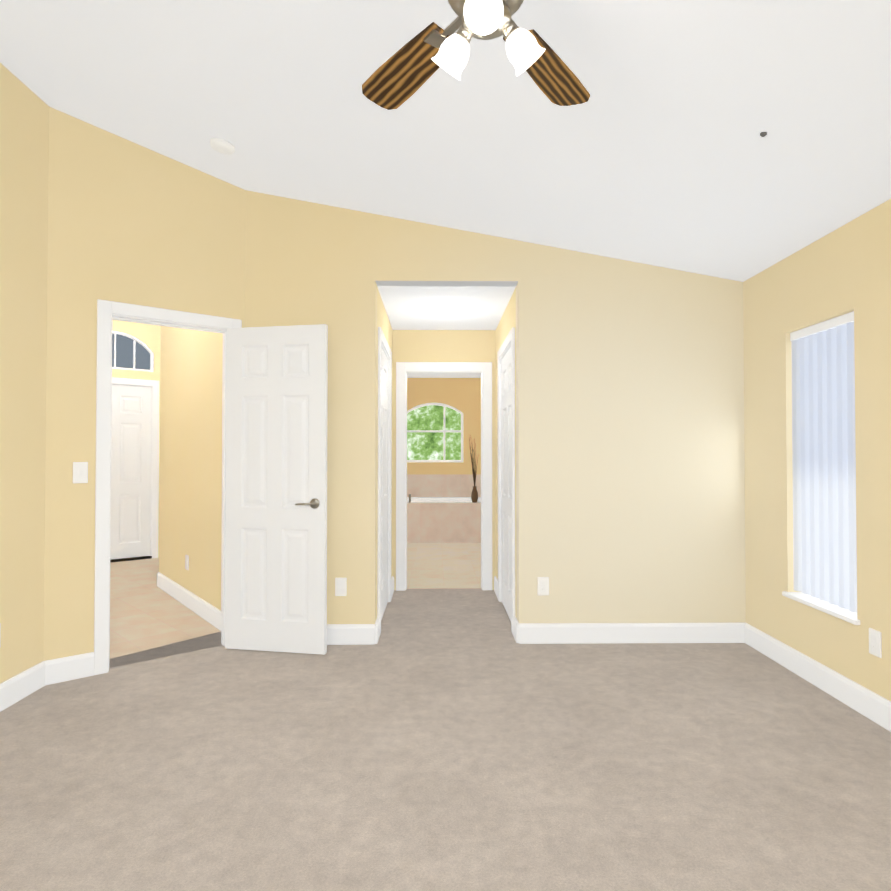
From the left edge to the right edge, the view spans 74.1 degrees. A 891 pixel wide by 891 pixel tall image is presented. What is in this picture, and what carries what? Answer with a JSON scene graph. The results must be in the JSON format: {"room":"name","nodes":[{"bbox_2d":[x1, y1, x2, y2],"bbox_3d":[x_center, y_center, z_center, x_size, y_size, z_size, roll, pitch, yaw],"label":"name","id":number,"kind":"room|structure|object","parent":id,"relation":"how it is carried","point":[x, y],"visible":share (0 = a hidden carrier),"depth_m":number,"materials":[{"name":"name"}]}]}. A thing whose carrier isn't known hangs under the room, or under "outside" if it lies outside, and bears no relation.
{"room":"empty bedroom","nodes":[
{"label":"empty bedroom","id":0,"kind":"room"},
{"bbox_2d":[0,62,48,683],"bbox_3d":[-2.182,-0.428,1.155,0.120,3.350,4.150,0,-1,-1],"label":"wall","id":1,"kind":"structure","parent":0,"point":[24,140],"depth_m":3.00,"materials":[{"name":"beige paint"}]},
{"bbox_2d":[0,660,51,711],"bbox_3d":[-2.114,1.185,1.181,0.016,0.125,3.951,0,-1,-1],"label":"baseboard","id":2,"kind":"structure","parent":1,"relation":"attached to","point":[27,682],"depth_m":3.00,"materials":[{"name":"white wood"}]},
{"bbox_2d":[112,319,160,556],"bbox_3d":[-4.103,-0.342,6.629,2.470,3.350,0.120,1,-1,-39],"label":"wall","id":3,"kind":"structure","parent":0,"point":[136,327],"depth_m":7.02,"materials":[{"name":"beige paint"}]},
{"bbox_2d":[110,385,151,562],"bbox_3d":[-3.811,0.320,6.798,0.784,2.030,0.135,1,-1,-39],"label":"front door","id":4,"kind":"structure","parent":3,"relation":"in","point":[130,530],"depth_m":6.90,"materials":[{"name":"white wood"}]},
{"bbox_2d":[112,330,153,371],"bbox_3d":[-3.838,-1.104,6.854,0.810,0.441,0.122,1,-1,-39],"label":"arched transom window","id":5,"kind":"structure","parent":3,"relation":"in","point":[146,341],"depth_m":6.98,"materials":[{"name":"white paint"}]},
{"bbox_2d":[112,378,158,557],"bbox_3d":[-3.833,0.279,6.826,0.918,2.114,0.140,1,-1,-39],"label":"door frame","id":6,"kind":"structure","parent":3,"relation":"attached to","point":[153,385],"depth_m":7.03,"materials":[{"name":"white wood"}]},
{"bbox_2d":[43,106,245,660],"bbox_3d":[-1.934,-0.392,3.432,1.700,3.350,0.120,1,-1,-39],"label":"wall","id":7,"kind":"structure","parent":0,"point":[130,222],"depth_m":3.32,"materials":[{"name":"beige paint"}]},
{"bbox_2d":[73,462,87,482],"bbox_3d":[-2.023,0.150,3.271,0.057,0.115,0.046,0,-1,-1],"label":"light switch","id":8,"kind":"object","parent":7,"relation":"attached to","point":[80,472],"visible":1,"depth_m":3.27,"materials":[{"name":"white plastic"}]},
{"bbox_2d":[94,299,240,674],"bbox_3d":[-1.688,0.234,3.620,0.813,2.104,0.156,1,-1,-39],"label":"door frame","id":9,"kind":"structure","parent":7,"relation":"attached to","point":[108,312],"depth_m":3.34,"materials":[{"name":"white wood"}]},
{"bbox_2d":[225,324,327,654],"bbox_3d":[-1.060,0.266,3.675,0.655,2.018,0.208,0,-1,-1],"label":"bedroom door","id":10,"kind":"structure","parent":7,"relation":"in","point":[276,509],"depth_m":3.67,"materials":[{"name":"white painted wood"},{"name":"brushed nickel"}]},
{"bbox_2d":[109,557,220,667],"bbox_3d":[-2.868,1.335,5.163,2.350,0.050,3.910,1,-1,-39],"label":"floor","id":11,"kind":"structure","parent":0,"point":[146,612],"depth_m":4.51,"materials":[{"name":"beige tile"}]},
{"bbox_2d":[159,326,222,610],"bbox_3d":[-1.993,-0.371,4.797,0.120,3.350,2.080,1,-1,-39],"label":"wall","id":12,"kind":"structure","parent":0,"point":[191,410],"depth_m":4.75,"materials":[{"name":"beige paint"}]},
{"bbox_2d":[185,555,188,569],"bbox_3d":[-2.112,0.955,4.821,0.008,0.115,0.070,1,-1,-39],"label":"outlet","id":13,"kind":"object","parent":12,"relation":"attached to","point":[187,563],"visible":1,"depth_m":4.80,"materials":[{"name":"white plastic"}]},
{"bbox_2d":[157,572,220,630],"bbox_3d":[-2.046,1.241,4.729,1.293,0.125,1.649,0,-1,-1],"label":"baseboard","id":14,"kind":"structure","parent":12,"relation":"attached to","point":[208,612],"depth_m":4.67,"materials":[{"name":"white wood"}]},
{"bbox_2d":[377,287,392,616],"bbox_3d":[-0.532,-0.373,4.685,0.120,3.350,1.397,0,-1,-1],"label":"wall","id":15,"kind":"structure","parent":0,"point":[383,323],"depth_m":4.64,"materials":[{"name":"beige paint"}]},
{"bbox_2d":[381,349,387,619],"bbox_3d":[-0.491,0.284,4.519,0.035,2.008,0.816,0,-1,-1],"label":"closet door","id":16,"kind":"structure","parent":15,"relation":"in","point":[384,482],"depth_m":4.63,"materials":[{"name":"white wood"}]},
{"bbox_2d":[378,327,391,633],"bbox_3d":[-0.530,0.248,4.519,0.156,2.104,0.970,0,-1,-1],"label":"door frame","id":17,"kind":"structure","parent":15,"relation":"attached to","point":[382,343],"depth_m":4.11,"materials":[{"name":"white wood"}]},
{"bbox_2d":[391,576,393,597],"bbox_3d":[-0.471,1.248,5.175,0.016,0.125,0.370,0,-1,-1],"label":"baseboard","id":18,"kind":"structure","parent":15,"relation":"attached to","point":[392,580],"depth_m":5.16,"materials":[{"name":"white wood"}]},
{"bbox_2d":[406,543,480,588],"bbox_3d":[0.058,1.370,7.405,3.100,0.050,3.960,0,-1,-1],"label":"floor","id":19,"kind":"structure","parent":0,"point":[441,565],"depth_m":6.55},
{"bbox_2d":[407,474,480,542],"bbox_3d":[0.039,0.906,8.752,2.840,0.920,0.979,0,-1,-1],"label":"bathtub surround","id":20,"kind":"object","parent":19,"relation":"on","point":[442,508],"visible":0.35,"depth_m":8.26,"materials":[{"name":"tile"}]},
{"bbox_2d":[469,435,478,502],"bbox_3d":[0.401,0.323,8.376,0.142,0.971,0.206,0,-1,-1],"label":"potted plant","id":21,"kind":"object","parent":20,"relation":"on","point":[474,496],"visible":1,"depth_m":8.37,"materials":[{"name":"brown ceramic"}]},
{"bbox_2d":[407,378,480,473],"bbox_3d":[0.031,0.075,9.331,3.100,2.600,0.150,0,-1,-1],"label":"wall","id":22,"kind":"structure","parent":0,"point":[466,392],"depth_m":9.27,"materials":[{"name":"paint"}]},
{"bbox_2d":[407,402,462,461],"bbox_3d":[-0.184,-0.206,9.332,0.930,0.941,0.152,0,-1,-1],"label":"bathroom window","id":23,"kind":"structure","parent":22,"relation":"in","point":[455,406],"depth_m":9.32,"materials":[{"name":"paint"}]},
{"bbox_2d":[392,330,495,589],"bbox_3d":[0.087,-0.361,5.452,3.100,3.350,0.120,0,-1,-1],"label":"wall","id":24,"kind":"structure","parent":0,"point":[443,345],"depth_m":5.40,"materials":[{"name":"beige paint"}]},
{"bbox_2d":[396,362,491,590],"bbox_3d":[-0.013,0.279,5.441,0.872,2.071,0.156,0,-1,-1],"label":"door frame","id":25,"kind":"structure","parent":24,"relation":"attached to","point":[404,369],"depth_m":5.37,"materials":[{"name":"white wood"}]},
{"bbox_2d":[407,374,480,377],"bbox_3d":[0.059,-1.145,7.415,3.200,0.100,4.020,0,-1,-1],"label":"ceiling","id":26,"kind":"structure","parent":0,"point":[443,375],"depth_m":9.08,"materials":[{"name":"white paint"}]},
{"bbox_2d":[0,588,890,890],"bbox_3d":[-0.201,1.289,2.237,4.694,0.050,6.370,0,-1,-1],"label":"floor carpet","id":27,"kind":"object","parent":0,"point":[448,740],"visible":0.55,"depth_m":2.30,"materials":[{"name":"beige carpet"}]},
{"bbox_2d":[0,0,890,281],"bbox_3d":[-0.085,-1.559,1.544,4.684,0.963,4.893,0,-1,-1],"label":"ceiling","id":28,"kind":"structure","parent":0,"point":[656,148],"depth_m":2.58,"materials":[{"name":"white paint"}]},
{"bbox_2d":[210,138,234,154],"bbox_3d":[-1.240,-1.662,3.283,0.132,0.050,0.132,0,-1,-1],"label":"smoke detector","id":29,"kind":"object","parent":28,"relation":"attached to","point":[222,146],"visible":0.98,"depth_m":3.25,"materials":[{"name":"white plastic"}]},
{"bbox_2d":[362,0,589,109],"bbox_3d":[0.110,-1.245,1.521,1.139,0.457,1.091,0,-1,-1],"label":"ceiling fan","id":30,"kind":"object","parent":28,"relation":"hanging from","point":[403,74],"visible":1,"depth_m":1.74,"materials":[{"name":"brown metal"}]},
{"bbox_2d":[760,132,766,136],"bbox_3d":[1.265,-1.236,2.348,0.026,0.015,0.026,0,-1,-1],"label":"ceiling hook","id":31,"kind":"object","parent":28,"relation":"attached to","point":[763,134],"visible":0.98,"depth_m":2.34,"materials":[{"name":"grey metal"}]},
{"bbox_2d":[376,281,517,329],"bbox_3d":[-0.002,-1.120,4.655,0.980,0.100,1.536,0,-1,-1],"label":"ceiling","id":32,"kind":"structure","parent":0,"point":[447,306],"depth_m":4.49,"materials":[{"name":"white paint"}]},
{"bbox_2d":[245,190,745,624],"bbox_3d":[0.390,-0.384,3.940,3.406,3.350,0.120,0,-1,-1],"label":"wall","id":33,"kind":"structure","parent":0,"point":[630,481],"depth_m":3.88,"materials":[{"name":"beige paint"}]},
{"bbox_2d":[335,578,345,595],"bbox_3d":[-0.680,0.919,3.840,0.070,0.115,0.008,0,-1,-1],"label":"electrical outlet","id":34,"kind":"object","parent":33,"relation":"attached to","point":[340,586],"visible":1,"depth_m":3.84,"materials":[{"name":"white plastic"}]},
{"bbox_2d":[538,577,548,594],"bbox_3d":[0.639,0.920,3.859,0.070,0.115,0.008,0,-1,-1],"label":"electrical outlet","id":35,"kind":"object","parent":33,"relation":"attached to","point":[543,585],"visible":1,"depth_m":3.86,"materials":[{"name":"white plastic"}]},
{"bbox_2d":[513,620,743,643],"bbox_3d":[1.202,1.227,3.859,1.477,0.125,0.016,0,-1,-1],"label":"baseboard","id":36,"kind":"structure","parent":33,"relation":"attached to","point":[579,632],"depth_m":3.85,"materials":[{"name":"white wood"}]},
{"bbox_2d":[495,287,515,616],"bbox_3d":[0.528,-0.372,4.700,0.120,3.350,1.397,0,-1,-1],"label":"wall","id":37,"kind":"structure","parent":0,"point":[506,323],"depth_m":4.75,"materials":[{"name":"beige paint"}]},
{"bbox_2d":[494,576,497,597],"bbox_3d":[0.453,1.248,5.188,0.016,0.125,0.370,0,-1,-1],"label":"baseboard","id":38,"kind":"structure","parent":37,"relation":"attached to","point":[495,579],"depth_m":5.21,"materials":[{"name":"white wood"}]},
{"bbox_2d":[501,347,510,620],"bbox_3d":[0.491,0.284,4.533,0.035,2.008,0.816,0,-1,-1],"label":"closet door","id":39,"kind":"structure","parent":37,"relation":"in","point":[506,466],"depth_m":4.58,"materials":[{"name":"white wood"}]},
{"bbox_2d":[498,328,514,633],"bbox_3d":[0.530,0.248,4.534,0.156,2.104,0.970,0,-1,-1],"label":"door frame","id":40,"kind":"structure","parent":37,"relation":"attached to","point":[508,343],"depth_m":4.10,"materials":[{"name":"white wood"}]},
{"bbox_2d":[743,198,890,701],"bbox_3d":[2.087,-0.421,1.583,0.160,3.350,4.883,0,-1,-1],"label":"wall","id":41,"kind":"structure","parent":0,"point":[844,269],"depth_m":3.11,"materials":[{"name":"beige paint"}]},
{"bbox_2d":[744,623,890,731],"bbox_3d":[1.999,1.191,1.556,0.016,0.125,4.643,0,-1,-1],"label":"baseboard","id":42,"kind":"structure","parent":41,"relation":"attached to","point":[871,705],"depth_m":3.07,"materials":[{"name":"white wood"}]},
{"bbox_2d":[782,592,859,624],"bbox_3d":[2.018,0.855,3.133,0.112,0.022,0.604,0,-1,-1],"label":"window sill","id":43,"kind":"structure","parent":41,"relation":"attached to","point":[847,615],"depth_m":3.11,"materials":[{"name":"white wood"}]},
{"bbox_2d":[790,311,856,612],"bbox_3d":[2.031,0.085,3.145,0.044,1.486,0.552,0,-1,-1],"label":"window blind","id":44,"kind":"object","parent":41,"relation":"attached to","point":[824,469],"visible":0.83,"depth_m":3.15,"materials":[{"name":"plastic"}]},
{"bbox_2d":[869,628,881,657],"bbox_3d":[1.986,0.912,2.729,0.008,0.115,0.070,0,-1,-1],"label":"outlet","id":45,"kind":"object","parent":41,"relation":"attached to","point":[875,642],"visible":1,"depth_m":2.72,"materials":[{"name":"white plastic"}]},
{"label":"outside","id":46,"kind":"structure","parent":0,"visible":0},
{"bbox_2d":[112,334,149,369],"bbox_3d":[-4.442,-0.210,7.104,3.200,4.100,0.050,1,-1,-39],"label":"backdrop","id":47,"kind":"structure","parent":46,"point":[124,351],"depth_m":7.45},
{"bbox_2d":[407,405,460,459],"bbox_3d":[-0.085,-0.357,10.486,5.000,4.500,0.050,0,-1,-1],"label":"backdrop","id":48,"kind":"structure","parent":46,"point":[425,445],"depth_m":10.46,"materials":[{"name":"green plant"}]}
]}

